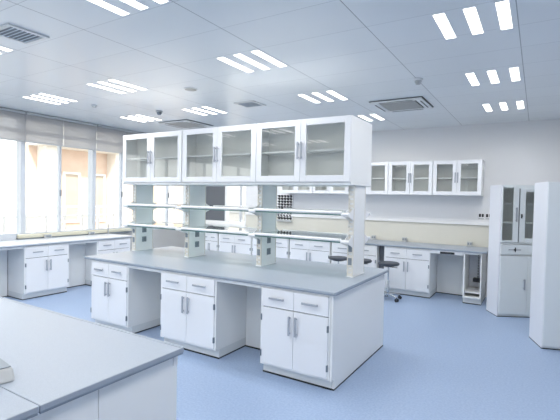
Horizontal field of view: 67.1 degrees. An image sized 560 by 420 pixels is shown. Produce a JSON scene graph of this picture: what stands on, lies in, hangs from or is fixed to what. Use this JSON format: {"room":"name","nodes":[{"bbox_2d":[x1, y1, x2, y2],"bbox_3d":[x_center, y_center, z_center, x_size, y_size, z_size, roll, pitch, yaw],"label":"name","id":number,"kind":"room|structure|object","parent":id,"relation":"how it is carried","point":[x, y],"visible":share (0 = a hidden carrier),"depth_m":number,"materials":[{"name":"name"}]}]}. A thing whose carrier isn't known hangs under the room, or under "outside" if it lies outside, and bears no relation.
{"room":"laboratory","nodes":[
{"label":"laboratory","id":0,"kind":"room"},
{"bbox_2d":[5,110,184,250],"bbox_3d":[-4.981,-0.126,5.912,0.200,2.942,10.964,2,2,31],"label":"wall","id":1,"kind":"structure","parent":0,"point":[161,237],"depth_m":9.65,"materials":[{"name":"grey"}]},
{"bbox_2d":[16,114,91,233],"bbox_3d":[-3.946,-0.559,7.512,0.152,2.040,1.335,2,2,31],"label":"window","id":2,"kind":"structure","parent":1,"relation":"in","point":[20,146],"depth_m":6.96,"materials":[{"name":"silver metal"}]},
{"bbox_2d":[0,107,25,141],"bbox_3d":[-4.481,-1.348,6.330,0.044,0.500,1.282,2,2,31],"label":"roller blind","id":3,"kind":"object","parent":2,"relation":"attached to","point":[12,121],"visible":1,"depth_m":6.71,"materials":[{"name":"fabric"}]},
{"bbox_2d":[25,112,96,150],"bbox_3d":[-3.806,-1.365,7.435,0.044,0.500,1.292,2,2,31],"label":"roller blind","id":4,"kind":"object","parent":2,"relation":"attached to","point":[49,130],"visible":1,"depth_m":7.37,"materials":[{"name":"fabric"}]},
{"bbox_2d":[87,140,127,229],"bbox_3d":[-3.272,-0.576,8.617,0.152,2.040,1.325,2,2,31],"label":"window","id":5,"kind":"structure","parent":1,"relation":"in","point":[91,222],"depth_m":8.07,"materials":[{"name":"silver metal"}]},
{"bbox_2d":[153,186,180,229],"bbox_3d":[-2.610,-0.593,9.701,0.152,2.040,1.285,2,2,31],"label":"window","id":6,"kind":"structure","parent":1,"relation":"in","point":[166,187],"depth_m":9.71,"materials":[{"name":"silver metal"}]},
{"bbox_2d":[25,134,182,231],"bbox_3d":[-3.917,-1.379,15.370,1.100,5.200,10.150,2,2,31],"label":"apartment building","id":7,"kind":"structure","parent":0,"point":[40,159],"depth_m":12.35,"materials":[{"name":"beige stone"}]},
{"bbox_2d":[129,265,160,272],"bbox_3d":[-1.373,1.038,4.909,0.522,0.819,0.520,2,2,31],"label":"panel","id":8,"kind":"object","parent":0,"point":[134,267],"visible":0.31,"depth_m":4.67,"materials":[{"name":"white metal"}]},
{"bbox_2d":[0,0,559,132],"bbox_3d":[-0.894,-1.495,3.454,9.845,0.100,11.264,2,2,31],"label":"ceiling","id":9,"kind":"structure","parent":0,"point":[362,51],"depth_m":4.08,"materials":[{"name":"paint"}]},
{"bbox_2d":[0,23,49,44],"bbox_3d":[-2.188,-1.467,3.539,0.340,0.014,0.330,2,2,31],"label":"ceiling vent","id":10,"kind":"object","parent":9,"relation":"in","point":[9,31],"visible":1,"depth_m":3.54,"materials":[{"name":"white"}]},
{"bbox_2d":[23,93,76,104],"bbox_3d":[-3.239,-1.562,5.960,0.496,0.003,0.528,2,2,31],"label":"recessed light","id":11,"kind":"object","parent":9,"relation":"in","point":[39,93],"visible":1,"depth_m":5.93,"materials":[{"name":"white"}]},
{"bbox_2d":[24,97,58,103],"bbox_3d":[-3.410,-1.568,6.064,0.076,0.001,0.508,2,2,31],"label":"diffuser","id":12,"kind":"object","parent":11,"relation":"attached to","point":[24,97],"depth_m":6.05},
{"bbox_2d":[31,95,67,102],"bbox_3d":[-3.239,-1.562,5.960,0.076,0.001,0.508,2,2,31],"label":"diffuser","id":13,"kind":"object","parent":11,"relation":"attached to","point":[31,95],"depth_m":5.92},
{"bbox_2d":[41,93,75,101],"bbox_3d":[-3.068,-1.555,5.856,0.076,0.001,0.508,2,2,31],"label":"diffuser","id":14,"kind":"object","parent":11,"relation":"attached to","point":[41,93],"depth_m":5.84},
{"bbox_2d":[87,79,147,93],"bbox_3d":[-2.002,-1.516,5.206,0.496,0.003,0.528,2,2,31],"label":"recessed light","id":15,"kind":"object","parent":9,"relation":"in","point":[112,80],"visible":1,"depth_m":5.18,"materials":[{"name":"white"}]},
{"bbox_2d":[87,84,123,93],"bbox_3d":[-2.172,-1.522,5.310,0.076,0.001,0.508,2,2,31],"label":"diffuser","id":16,"kind":"object","parent":15,"relation":"attached to","point":[94,85],"depth_m":5.29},
{"bbox_2d":[98,82,135,91],"bbox_3d":[-2.002,-1.515,5.206,0.076,0.001,0.508,2,2,31],"label":"diffuser","id":17,"kind":"object","parent":15,"relation":"attached to","point":[104,83],"depth_m":5.18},
{"bbox_2d":[109,79,146,89],"bbox_3d":[-1.831,-1.509,5.102,0.076,0.001,0.508,2,2,31],"label":"diffuser","id":18,"kind":"object","parent":15,"relation":"attached to","point":[116,81],"depth_m":5.08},
{"bbox_2d":[96,124,145,153],"bbox_3d":[-3.131,-1.382,8.540,0.044,0.500,1.282,2,2,31],"label":"roller blind","id":19,"kind":"object","parent":9,"relation":"hanging from","point":[111,139],"visible":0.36,"depth_m":8.26,"materials":[{"name":"fabric"}]},
{"bbox_2d":[87,0,169,15],"bbox_3d":[-1.098,-1.429,2.792,0.496,0.003,0.528,2,2,31],"label":"recessed light","id":20,"kind":"object","parent":9,"relation":"in","point":[101,3],"visible":1,"depth_m":2.96,"materials":[{"name":"white"}]},
{"bbox_2d":[88,0,128,15],"bbox_3d":[-1.268,-1.435,2.896,0.076,0.001,0.508,2,2,31],"label":"diffuser","id":21,"kind":"object","parent":20,"relation":"attached to","point":[101,3],"depth_m":3.00,"materials":[{"name":"plastic"}]},
{"bbox_2d":[121,0,147,9],"bbox_3d":[-1.098,-1.429,2.792,0.076,0.001,0.508,2,2,31],"label":"diffuser","id":22,"kind":"object","parent":20,"relation":"attached to","point":[133,3],"depth_m":2.94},
{"bbox_2d":[121,115,160,121],"bbox_3d":[-2.405,-1.584,7.326,0.496,0.003,0.528,2,2,31],"label":"recessed light","id":23,"kind":"object","parent":9,"relation":"in","point":[136,115],"visible":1,"depth_m":7.31,"materials":[{"name":"white"}]},
{"bbox_2d":[158,119,212,128],"bbox_3d":[-1.723,-1.567,7.772,0.708,0.030,0.700,2,2,31],"label":"air conditioner","id":24,"kind":"object","parent":9,"relation":"attached to","point":[184,124],"visible":1,"depth_m":7.66,"materials":[{"name":"white"}]},
{"bbox_2d":[168,122,203,127],"bbox_3d":[-1.727,-1.565,7.767,0.470,0.024,0.470,2,2,31],"label":"grille","id":25,"kind":"object","parent":24,"relation":"attached to","point":[181,124],"depth_m":7.75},
{"bbox_2d":[181,106,226,114],"bbox_3d":[-1.168,-1.537,6.571,0.496,0.003,0.528,2,2,31],"label":"recessed light","id":26,"kind":"object","parent":9,"relation":"in","point":[206,107],"visible":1,"depth_m":6.54,"materials":[{"name":"white"}]},
{"bbox_2d":[182,109,205,114],"bbox_3d":[-1.339,-1.543,6.675,0.076,0.001,0.508,2,2,31],"label":"diffuser","id":27,"kind":"object","parent":26,"relation":"attached to","point":[182,109],"depth_m":6.62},
{"bbox_2d":[192,108,215,113],"bbox_3d":[-1.168,-1.536,6.571,0.076,0.001,0.508,2,2,31],"label":"diffuser","id":28,"kind":"object","parent":26,"relation":"attached to","point":[192,108],"depth_m":6.53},
{"bbox_2d":[203,107,225,112],"bbox_3d":[-0.997,-1.530,6.467,0.076,0.001,0.508,2,2,31],"label":"diffuser","id":29,"kind":"object","parent":26,"relation":"attached to","point":[203,107],"depth_m":6.43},
{"bbox_2d":[233,100,265,107],"bbox_3d":[-0.427,-1.500,6.002,0.340,0.014,0.330,2,2,31],"label":"ceiling vent","id":30,"kind":"object","parent":9,"relation":"in","point":[247,104],"visible":1,"depth_m":5.99,"materials":[{"name":"white"}]},
{"bbox_2d":[216,50,286,72],"bbox_3d":[-0.269,-1.450,4.149,0.496,0.003,0.528,2,2,31],"label":"recessed light","id":31,"kind":"object","parent":9,"relation":"in","point":[259,53],"visible":1,"depth_m":4.12,"materials":[{"name":"white"}]},
{"bbox_2d":[217,57,253,71],"bbox_3d":[-0.440,-1.456,4.253,0.076,0.001,0.508,2,2,31],"label":"diffuser","id":32,"kind":"object","parent":31,"relation":"attached to","point":[228,61],"depth_m":4.23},
{"bbox_2d":[234,54,268,69],"bbox_3d":[-0.269,-1.450,4.149,0.076,0.001,0.508,2,2,31],"label":"diffuser","id":33,"kind":"object","parent":31,"relation":"attached to","point":[240,56],"depth_m":4.12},
{"bbox_2d":[252,50,285,66],"bbox_3d":[-0.099,-1.443,4.045,0.076,0.001,0.508,2,2,31],"label":"diffuser","id":34,"kind":"object","parent":31,"relation":"attached to","point":[259,53],"depth_m":4.02,"materials":[{"name":"plastic"}]},
{"bbox_2d":[298,90,348,102],"bbox_3d":[0.564,-1.472,5.515,0.496,0.003,0.528,2,2,31],"label":"recessed light","id":35,"kind":"object","parent":9,"relation":"in","point":[331,92],"visible":1,"depth_m":5.49,"materials":[{"name":"white"}]},
{"bbox_2d":[299,94,320,102],"bbox_3d":[0.394,-1.477,5.619,0.076,0.001,0.508,2,2,31],"label":"diffuser","id":36,"kind":"object","parent":35,"relation":"attached to","point":[301,95],"depth_m":5.60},
{"bbox_2d":[312,93,332,101],"bbox_3d":[0.564,-1.471,5.515,0.076,0.001,0.508,2,2,31],"label":"diffuser","id":37,"kind":"object","parent":35,"relation":"attached to","point":[317,94],"depth_m":5.52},
{"bbox_2d":[326,91,347,99],"bbox_3d":[0.735,-1.464,5.411,0.076,0.001,0.508,2,2,31],"label":"diffuser","id":38,"kind":"object","parent":35,"relation":"attached to","point":[333,93],"depth_m":5.40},
{"bbox_2d":[357,114,384,120],"bbox_3d":[1.393,-1.493,6.872,0.496,0.003,0.528,2,2,31],"label":"recessed light","id":39,"kind":"object","parent":9,"relation":"in","point":[373,115],"visible":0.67,"depth_m":6.79,"materials":[{"name":"white"}]},
{"bbox_2d":[359,115,372,120],"bbox_3d":[1.393,-1.492,6.872,0.076,0.001,0.508,2,2,31],"label":"diffuser","id":40,"kind":"object","parent":39,"relation":"attached to","point":[362,116],"depth_m":6.88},
{"bbox_2d":[371,114,383,119],"bbox_3d":[1.563,-1.486,6.768,0.076,0.001,0.508,2,2,31],"label":"diffuser","id":41,"kind":"object","parent":39,"relation":"attached to","point":[374,115],"depth_m":6.75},
{"bbox_2d":[369,96,433,112],"bbox_3d":[1.684,-1.443,5.835,0.708,0.030,0.700,2,2,31],"label":"air conditioner","id":42,"kind":"object","parent":9,"relation":"attached to","point":[412,103],"visible":1,"depth_m":5.73,"materials":[{"name":"white"}]},
{"bbox_2d":[380,101,422,110],"bbox_3d":[1.681,-1.441,5.830,0.470,0.024,0.470,2,2,31],"label":"grille","id":43,"kind":"object","parent":42,"relation":"attached to","point":[406,105],"depth_m":5.82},
{"bbox_2d":[431,0,513,39],"bbox_3d":[1.429,-1.386,3.114,0.496,0.003,0.528,2,2,31],"label":"recessed light","id":44,"kind":"object","parent":9,"relation":"in","point":[503,9],"visible":1,"depth_m":3.08,"materials":[{"name":"white"}]},
{"bbox_2d":[433,13,455,38],"bbox_3d":[1.258,-1.392,3.218,0.076,0.001,0.508,2,2,31],"label":"diffuser","id":45,"kind":"object","parent":44,"relation":"attached to","point":[441,20],"depth_m":3.19,"materials":[{"name":"plastic"}]},
{"bbox_2d":[463,7,482,34],"bbox_3d":[1.429,-1.386,3.114,0.076,0.001,0.508,2,2,31],"label":"diffuser","id":46,"kind":"object","parent":44,"relation":"attached to","point":[471,14],"depth_m":3.09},
{"bbox_2d":[496,0,511,29],"bbox_3d":[1.599,-1.379,3.010,0.076,0.001,0.508,2,2,31],"label":"diffuser","id":47,"kind":"object","parent":44,"relation":"attached to","point":[503,8],"depth_m":2.98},
{"bbox_2d":[465,67,520,85],"bbox_3d":[2.262,-1.408,4.479,0.496,0.003,0.528,2,2,31],"label":"recessed light","id":48,"kind":"object","parent":9,"relation":"in","point":[514,72],"visible":1,"depth_m":4.45,"materials":[{"name":"white"}]},
{"bbox_2d":[466,73,478,85],"bbox_3d":[2.092,-1.413,4.583,0.076,0.001,0.508,2,2,31],"label":"diffuser","id":49,"kind":"object","parent":48,"relation":"attached to","point":[472,78],"depth_m":4.57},
{"bbox_2d":[487,70,498,82],"bbox_3d":[2.262,-1.407,4.479,0.076,0.001,0.508,2,2,31],"label":"diffuser","id":50,"kind":"object","parent":48,"relation":"attached to","point":[493,76],"depth_m":4.45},
{"bbox_2d":[509,67,519,80],"bbox_3d":[2.433,-1.401,4.375,0.076,0.001,0.508,2,2,31],"label":"diffuser","id":51,"kind":"object","parent":48,"relation":"attached to","point":[514,72],"depth_m":4.33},
{"bbox_2d":[482,101,524,111],"bbox_3d":[3.091,-1.429,5.836,0.496,0.003,0.528,2,2,31],"label":"recessed light","id":52,"kind":"object","parent":9,"relation":"in","point":[520,104],"visible":1,"depth_m":5.81,"materials":[{"name":"white"}]},
{"bbox_2d":[3,285,559,419],"bbox_3d":[-0.983,1.546,3.497,9.845,0.100,11.164,2,2,31],"label":"floor","id":53,"kind":"structure","parent":0,"point":[441,356],"depth_m":3.88,"materials":[{"name":"blue plastic"}]},
{"bbox_2d":[0,246,23,296],"bbox_3d":[-4.655,0.957,5.408,0.490,0.819,2.395,2,2,31],"label":"panel","id":54,"kind":"object","parent":53,"relation":"on","point":[3,251],"visible":0.79,"depth_m":6.49,"materials":[{"name":"white metal"}]},
{"bbox_2d":[7,243,68,299],"bbox_3d":[-3.898,0.936,6.771,0.702,0.815,0.702,2,2,31],"label":"base cabinet","id":55,"kind":"object","parent":53,"relation":"on","point":[35,271],"visible":0.86,"depth_m":6.52,"materials":[{"name":"white metal"}]},
{"bbox_2d":[67,240,96,287],"bbox_3d":[-3.463,0.930,7.216,0.340,0.819,0.510,2,2,31],"label":"panel","id":56,"kind":"object","parent":53,"relation":"on","point":[76,249],"visible":0.63,"depth_m":7.36,"materials":[{"name":"white metal"}]},
{"bbox_2d":[28,356,177,419],"bbox_3d":[-2.248,1.090,2.500,3.304,0.814,1.200,2,2,31],"label":"base cabinet","id":57,"kind":"object","parent":53,"relation":"on","point":[150,393],"visible":0.29,"depth_m":1.91,"materials":[{"name":"white metal"}]},
{"bbox_2d":[0,387,38,419],"bbox_3d":[-2.836,0.676,1.628,3.482,0.034,1.866,2,2,31],"label":"countertop","id":58,"kind":"structure","parent":57,"relation":"on","point":[12,406],"depth_m":1.51,"materials":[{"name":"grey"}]},
{"bbox_2d":[0,297,183,413],"bbox_3d":[-2.159,0.658,2.735,3.482,0.036,0.725,2,2,31],"label":"countertop","id":59,"kind":"structure","parent":57,"relation":"on","point":[56,359],"depth_m":2.03,"materials":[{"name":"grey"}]},
{"bbox_2d":[0,358,14,383],"bbox_3d":[-1.250,0.660,1.808,0.392,0.052,0.085,2,2,39],"label":"box","id":60,"kind":"object","parent":59,"relation":"on","point":[6,371],"visible":1,"depth_m":1.71,"materials":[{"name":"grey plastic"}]},
{"bbox_2d":[85,238,129,285],"bbox_3d":[-3.265,0.920,7.808,0.702,0.815,0.702,2,2,31],"label":"base cabinet","id":61,"kind":"object","parent":53,"relation":"on","point":[106,246],"visible":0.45,"depth_m":7.49,"materials":[{"name":"white metal"}]},
{"bbox_2d":[0,234,131,247],"bbox_3d":[-5.189,0.540,4.699,0.749,0.030,8.060,2,2,31],"label":"countertop","id":62,"kind":"structure","parent":61,"relation":"on","point":[54,240],"depth_m":6.95,"materials":[{"name":"white"}]},
{"bbox_2d":[16,228,131,239],"bbox_3d":[-3.676,0.427,7.817,0.071,0.082,2.240,2,2,31],"label":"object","id":63,"kind":"object","parent":62,"relation":"on","point":[120,230],"visible":0.9,"depth_m":7.62,"materials":[{"name":"beige plastic"}]},
{"bbox_2d":[91,260,160,333],"bbox_3d":[-1.881,1.021,5.229,0.677,0.815,0.622,2,2,31],"label":"base cabinet","id":64,"kind":"object","parent":53,"relation":"on","point":[125,298],"visible":0.91,"depth_m":4.99,"materials":[{"name":"white metal"}]},
{"bbox_2d":[160,270,246,358],"bbox_3d":[-0.817,1.061,4.580,0.772,0.815,0.622,2,2,31],"label":"base cabinet","id":65,"kind":"object","parent":53,"relation":"on","point":[202,315],"visible":0.94,"depth_m":4.33,"materials":[{"name":"white metal"}]},
{"bbox_2d":[205,232,218,250],"bbox_3d":[-1.405,0.905,9.687,0.451,0.815,0.702,2,2,31],"label":"base cabinet","id":66,"kind":"object","parent":53,"relation":"on","point":[211,239],"visible":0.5,"depth_m":9.37,"materials":[{"name":"white metal"}]},
{"bbox_2d":[219,234,252,254],"bbox_3d":[-0.816,0.928,9.328,0.872,0.815,0.702,2,2,31],"label":"base cabinet","id":67,"kind":"object","parent":53,"relation":"on","point":[242,244],"visible":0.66,"depth_m":9.02,"materials":[{"name":"white metal"}]},
{"bbox_2d":[217,279,261,349],"bbox_3d":[-0.267,1.080,4.234,0.524,0.819,0.520,2,2,31],"label":"panel","id":68,"kind":"object","parent":53,"relation":"on","point":[253,299],"visible":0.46,"depth_m":4.52,"materials":[{"name":"white metal"}]},
{"bbox_2d":[252,238,289,258],"bbox_3d":[-0.048,0.957,8.859,0.872,0.815,0.702,2,2,31],"label":"base cabinet","id":69,"kind":"object","parent":53,"relation":"on","point":[282,245],"visible":0.19,"depth_m":8.44,"materials":[{"name":"white metal"}]},
{"bbox_2d":[260,285,331,389],"bbox_3d":[0.259,1.101,3.924,0.695,0.815,0.622,2,2,31],"label":"base cabinet","id":70,"kind":"object","parent":53,"relation":"on","point":[295,325],"visible":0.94,"depth_m":3.67,"materials":[{"name":"white metal"}]},
{"bbox_2d":[84,246,388,295],"bbox_3d":[-0.599,0.627,4.939,3.352,0.030,1.450,2,2,31],"label":"countertop","id":71,"kind":"structure","parent":70,"relation":"on","point":[323,278],"depth_m":4.55,"materials":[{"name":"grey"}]},
{"bbox_2d":[122,185,155,250],"bbox_3d":[-1.914,0.107,5.904,0.086,0.902,0.616,2,2,31],"label":"column","id":72,"kind":"structure","parent":71,"relation":"on","point":[142,238],"depth_m":5.85,"materials":[{"name":"silver metal"}]},
{"bbox_2d":[127,203,182,208],"bbox_3d":[-1.491,-0.055,5.643,0.896,0.043,0.624,2,2,31],"label":"glass shelf","id":73,"kind":"object","parent":72,"relation":"attached to","point":[161,205],"visible":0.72,"depth_m":5.40,"materials":[{"name":"teal"}]},
{"bbox_2d":[126,221,207,229],"bbox_3d":[-1.496,0.206,5.651,0.896,0.043,0.624,2,2,31],"label":"glass shelf","id":74,"kind":"object","parent":72,"relation":"attached to","point":[157,225],"visible":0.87,"depth_m":5.51,"materials":[{"name":"teal"}]},
{"bbox_2d":[175,185,208,257],"bbox_3d":[-1.077,0.139,5.394,0.086,0.902,0.616,2,2,31],"label":"column","id":75,"kind":"structure","parent":71,"relation":"on","point":[195,194],"depth_m":5.33,"materials":[{"name":"silver metal"}]},
{"bbox_2d":[181,205,254,211],"bbox_3d":[-0.609,-0.022,5.105,1.003,0.043,0.624,2,2,31],"label":"glass shelf","id":76,"kind":"object","parent":75,"relation":"attached to","point":[214,207],"visible":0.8,"depth_m":4.89,"materials":[{"name":"teal"}]},
{"bbox_2d":[180,225,256,235],"bbox_3d":[-0.615,0.240,5.113,1.003,0.043,0.624,2,2,31],"label":"glass shelf","id":77,"kind":"object","parent":75,"relation":"attached to","point":[234,230],"visible":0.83,"depth_m":4.99,"materials":[{"name":"teal"}]},
{"bbox_2d":[248,185,280,266],"bbox_3d":[-0.150,0.174,4.828,0.086,0.902,0.616,2,2,31],"label":"column","id":78,"kind":"structure","parent":71,"relation":"on","point":[267,195],"depth_m":4.75,"materials":[{"name":"silver metal"}]},
{"bbox_2d":[123,182,370,186],"bbox_3d":[-0.575,-0.305,5.041,3.244,0.025,0.554,2,2,31],"label":"board","id":79,"kind":"object","parent":78,"relation":"on","point":[304,184],"visible":0.98,"depth_m":4.60,"materials":[{"name":"white metal"}]},
{"bbox_2d":[123,130,182,182],"bbox_3d":[-1.491,-0.664,5.563,1.068,0.624,0.608,2,2,31],"label":"upper cabinet","id":80,"kind":"object","parent":79,"relation":"on","point":[148,157],"visible":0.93,"depth_m":5.48,"materials":[{"name":"white metal"}]},
{"bbox_2d":[127,156,177,160],"bbox_3d":[-1.564,-0.662,5.444,1.030,0.016,0.172,2,2,31],"label":"shelf","id":81,"kind":"object","parent":80,"relation":"attached to","point":[157,158],"depth_m":5.50,"materials":[{"name":"white"}]},
{"bbox_2d":[182,124,256,181],"bbox_3d":[-0.569,-0.629,5.001,1.068,0.624,0.608,2,2,31],"label":"upper cabinet","id":82,"kind":"object","parent":79,"relation":"on","point":[225,153],"visible":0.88,"depth_m":4.90,"materials":[{"name":"white metal"}]},
{"bbox_2d":[187,153,250,157],"bbox_3d":[-0.642,-0.627,4.881,1.030,0.016,0.172,2,2,31],"label":"shelf","id":83,"kind":"object","parent":82,"relation":"attached to","point":[224,155],"depth_m":4.91,"materials":[{"name":"white"}]},
{"bbox_2d":[256,115,371,183],"bbox_3d":[0.344,-0.595,4.444,1.068,0.624,0.608,2,2,31],"label":"upper cabinet","id":84,"kind":"object","parent":79,"relation":"on","point":[336,148],"visible":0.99,"depth_m":4.29,"materials":[{"name":"white metal"}]},
{"bbox_2d":[262,148,343,154],"bbox_3d":[0.271,-0.593,4.324,1.030,0.016,0.172,2,2,31],"label":"shelf","id":85,"kind":"object","parent":84,"relation":"attached to","point":[331,151],"depth_m":4.31,"materials":[{"name":"white"}]},
{"bbox_2d":[254,229,347,242],"bbox_3d":[0.310,0.275,4.549,0.996,0.043,0.624,2,2,31],"label":"glass shelf","id":86,"kind":"object","parent":78,"relation":"attached to","point":[285,234],"visible":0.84,"depth_m":4.43,"materials":[{"name":"teal"}]},
{"bbox_2d":[255,208,346,215],"bbox_3d":[0.315,0.013,4.541,0.996,0.043,0.624,2,2,31],"label":"glass shelf","id":87,"kind":"object","parent":78,"relation":"attached to","point":[337,212],"visible":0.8,"depth_m":4.33,"materials":[{"name":"teal"}]},
{"bbox_2d":[340,185,370,277],"bbox_3d":[0.772,0.208,4.266,0.086,0.902,0.616,2,2,31],"label":"column","id":88,"kind":"structure","parent":71,"relation":"on","point":[356,214],"depth_m":4.17,"materials":[{"name":"white metal"}]},
{"bbox_2d":[290,239,331,262],"bbox_3d":[0.720,0.986,8.391,0.872,0.815,0.702,2,2,31],"label":"base cabinet","id":89,"kind":"object","parent":53,"relation":"on","point":[318,251],"visible":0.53,"depth_m":8.08,"materials":[{"name":"white metal"}]},
{"bbox_2d":[251,232,487,255],"bbox_3d":[0.900,0.591,8.316,5.790,0.085,0.749,2,2,31],"label":"countertop","id":90,"kind":"structure","parent":89,"relation":"on","point":[456,248],"depth_m":7.10,"materials":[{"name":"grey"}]},
{"bbox_2d":[329,256,346,263],"bbox_3d":[1.006,1.121,7.396,0.459,0.613,0.454,3,2,41],"label":"stool","id":91,"kind":"object","parent":53,"relation":"on","point":[334,258],"visible":0.3,"depth_m":7.29,"materials":[{"name":"grey plastic"}]},
{"bbox_2d":[331,242,379,267],"bbox_3d":[1.488,1.015,7.922,0.872,0.815,0.702,2,2,31],"label":"base cabinet","id":92,"kind":"object","parent":53,"relation":"on","point":[371,252],"visible":0.3,"depth_m":7.52,"materials":[{"name":"white metal"}]},
{"bbox_2d":[329,274,384,390],"bbox_3d":[0.783,1.105,4.092,0.022,0.819,1.372,2,2,31],"label":"end panel","id":93,"kind":"object","parent":53,"relation":"on","point":[357,313],"visible":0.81,"depth_m":3.94,"materials":[{"name":"laminate"}]},
{"bbox_2d":[379,246,383,268],"bbox_3d":[1.967,1.027,7.748,0.120,0.819,0.580,2,2,31],"label":"strip","id":94,"kind":"object","parent":53,"relation":"on","point":[381,251],"visible":0.14,"depth_m":7.50,"materials":[{"name":"grey"}]},
{"bbox_2d":[378,261,401,301],"bbox_3d":[1.758,1.150,6.906,0.454,0.613,0.459,2,2,20],"label":"stool","id":95,"kind":"object","parent":53,"relation":"on","point":[388,264],"visible":0.81,"depth_m":6.86,"materials":[{"name":"grey plastic"}]},
{"bbox_2d":[384,246,437,297],"bbox_3d":[2.298,1.045,7.428,0.772,0.815,0.702,2,2,31],"label":"base cabinet","id":96,"kind":"object","parent":53,"relation":"on","point":[416,274],"visible":0.86,"depth_m":7.14,"materials":[{"name":"white metal"}]},
{"bbox_2d":[436,254,463,295],"bbox_3d":[2.998,1.060,7.350,0.503,0.819,0.026,2,2,31],"label":"panel","id":97,"kind":"object","parent":53,"relation":"on","point":[449,267],"visible":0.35,"depth_m":7.36,"materials":[{"name":"white metal"}]},
{"bbox_2d":[462,252,486,304],"bbox_3d":[3.186,1.076,6.911,0.267,0.819,0.660,2,2,31],"label":"cabinet","id":98,"kind":"object","parent":53,"relation":"on","point":[474,266],"visible":0.84,"depth_m":6.88,"materials":[{"name":"white metal"}]},
{"bbox_2d":[465,287,479,293],"bbox_3d":[3.153,1.306,6.871,0.221,0.020,0.450,2,2,31],"label":"shelf","id":99,"kind":"object","parent":98,"relation":"attached to","point":[474,290],"depth_m":6.81,"materials":[{"name":"white"}]},
{"bbox_2d":[486,185,534,317],"bbox_3d":[3.492,0.582,6.090,0.792,1.865,0.388,1,2,2],"label":"tall cabinet","id":100,"kind":"object","parent":53,"relation":"on","point":[511,215],"visible":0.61,"depth_m":5.95,"materials":[{"name":"white metal"}]},
{"bbox_2d":[502,221,532,223],"bbox_3d":[3.501,0.184,6.098,0.750,0.016,0.310,1,2,2],"label":"shelf","id":101,"kind":"object","parent":100,"relation":"attached to","point":[503,222],"depth_m":5.95,"materials":[{"name":"white"}]},
{"bbox_2d":[529,182,559,349],"bbox_3d":[3.409,0.623,4.756,0.902,1.855,0.435,2,2,13],"label":"tall cabinet","id":102,"kind":"object","parent":53,"relation":"on","point":[544,326],"visible":1,"depth_m":4.67,"materials":[{"name":"white"}]},
{"bbox_2d":[209,119,559,296],"bbox_3d":[2.021,-0.046,8.179,9.695,2.942,0.200,2,2,31],"label":"wall","id":103,"kind":"structure","parent":0,"point":[522,152],"depth_m":7.37,"materials":[{"name":"white paint"}]},
{"bbox_2d":[206,186,246,226],"bbox_3d":[-1.358,-0.475,10.159,1.470,1.690,0.170,2,2,31],"label":"window","id":104,"kind":"structure","parent":103,"relation":"in","point":[215,195],"depth_m":10.17,"materials":[{"name":"white"}]},
{"bbox_2d":[276,194,292,221],"bbox_3d":[0.099,-0.048,9.182,0.380,0.590,0.089,2,2,31],"label":"drying rack","id":105,"kind":"object","parent":103,"relation":"attached to","point":[284,200],"visible":0.78,"depth_m":9.18,"materials":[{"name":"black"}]},
{"bbox_2d":[280,186,312,193],"bbox_3d":[0.408,-0.641,8.804,0.768,0.590,0.393,2,2,31],"label":"upper cabinet","id":106,"kind":"object","parent":103,"relation":"attached to","point":[283,189],"visible":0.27,"depth_m":8.77,"materials":[{"name":"white metal"}]},
{"bbox_2d":[312,187,348,193],"bbox_3d":[1.065,-0.616,8.403,0.768,0.590,0.393,2,2,31],"label":"upper cabinet","id":107,"kind":"object","parent":103,"relation":"attached to","point":[315,190],"visible":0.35,"depth_m":8.35,"materials":[{"name":"white metal"}]},
{"bbox_2d":[245,212,488,225],"bbox_3d":[1.379,0.160,8.430,5.080,0.045,0.044,2,2,31],"label":"trim","id":108,"kind":"structure","parent":103,"relation":"attached to","point":[248,213],"depth_m":7.89,"materials":[{"name":"white"}]},
{"bbox_2d":[246,214,488,246],"bbox_3d":[1.381,0.368,8.448,5.080,0.370,0.017,2,2,31],"label":"backsplash","id":109,"kind":"structure","parent":103,"relation":"attached to","point":[433,233],"depth_m":7.88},
{"bbox_2d":[348,162,388,194],"bbox_3d":[1.722,-0.591,8.002,0.768,0.590,0.393,2,2,31],"label":"upper cabinet","id":110,"kind":"object","parent":103,"relation":"attached to","point":[379,170],"visible":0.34,"depth_m":8.05,"materials":[{"name":"white metal"}]},
{"bbox_2d":[388,161,432,194],"bbox_3d":[2.379,-0.567,7.601,0.768,0.590,0.393,2,2,31],"label":"upper cabinet","id":111,"kind":"object","parent":103,"relation":"attached to","point":[408,177],"visible":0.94,"depth_m":7.64,"materials":[{"name":"white metal"}]},
{"bbox_2d":[432,159,484,195],"bbox_3d":[3.036,-0.542,7.201,0.768,0.590,0.393,2,2,31],"label":"upper cabinet","id":112,"kind":"object","parent":103,"relation":"attached to","point":[450,177],"visible":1,"depth_m":7.23,"materials":[{"name":"white metal"}]},
{"bbox_2d":[437,177,477,178],"bbox_3d":[3.053,-0.542,7.227,0.730,0.016,0.299,2,2,31],"label":"shelf","id":113,"kind":"object","parent":112,"relation":"attached to","point":[437,177],"depth_m":7.12,"materials":[{"name":"white"}]},
{"label":"outside","id":114,"kind":"structure","parent":0,"visible":0},
{"bbox_2d":[0,211,15,233],"bbox_3d":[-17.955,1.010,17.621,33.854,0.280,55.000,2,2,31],"label":"terrace","id":115,"kind":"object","parent":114,"point":[10,223],"depth_m":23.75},
{"bbox_2d":[0,206,182,233],"bbox_3d":[-4.166,0.624,10.474,0.050,1.460,9.220,2,2,31],"label":"terrace railing","id":116,"kind":"object","parent":115,"relation":"on","point":[64,215],"visible":0.17,"depth_m":9.40,"materials":[{"name":"metal"}]},
{"bbox_2d":[229,186,244,205],"bbox_3d":[0.349,-0.923,14.707,12.000,4.500,0.450,2,2,31],"label":"wall","id":117,"kind":"structure","parent":115,"relation":"on","point":[234,197],"depth_m":15.85,"materials":[{"name":"white paint"}]},
{"bbox_2d":[229,211,244,221],"bbox_3d":[-0.058,0.737,11.260,3.040,1.360,0.440,2,2,31],"label":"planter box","id":118,"kind":"object","parent":115,"relation":"on","point":[233,215],"visible":0.16,"depth_m":11.73,"materials":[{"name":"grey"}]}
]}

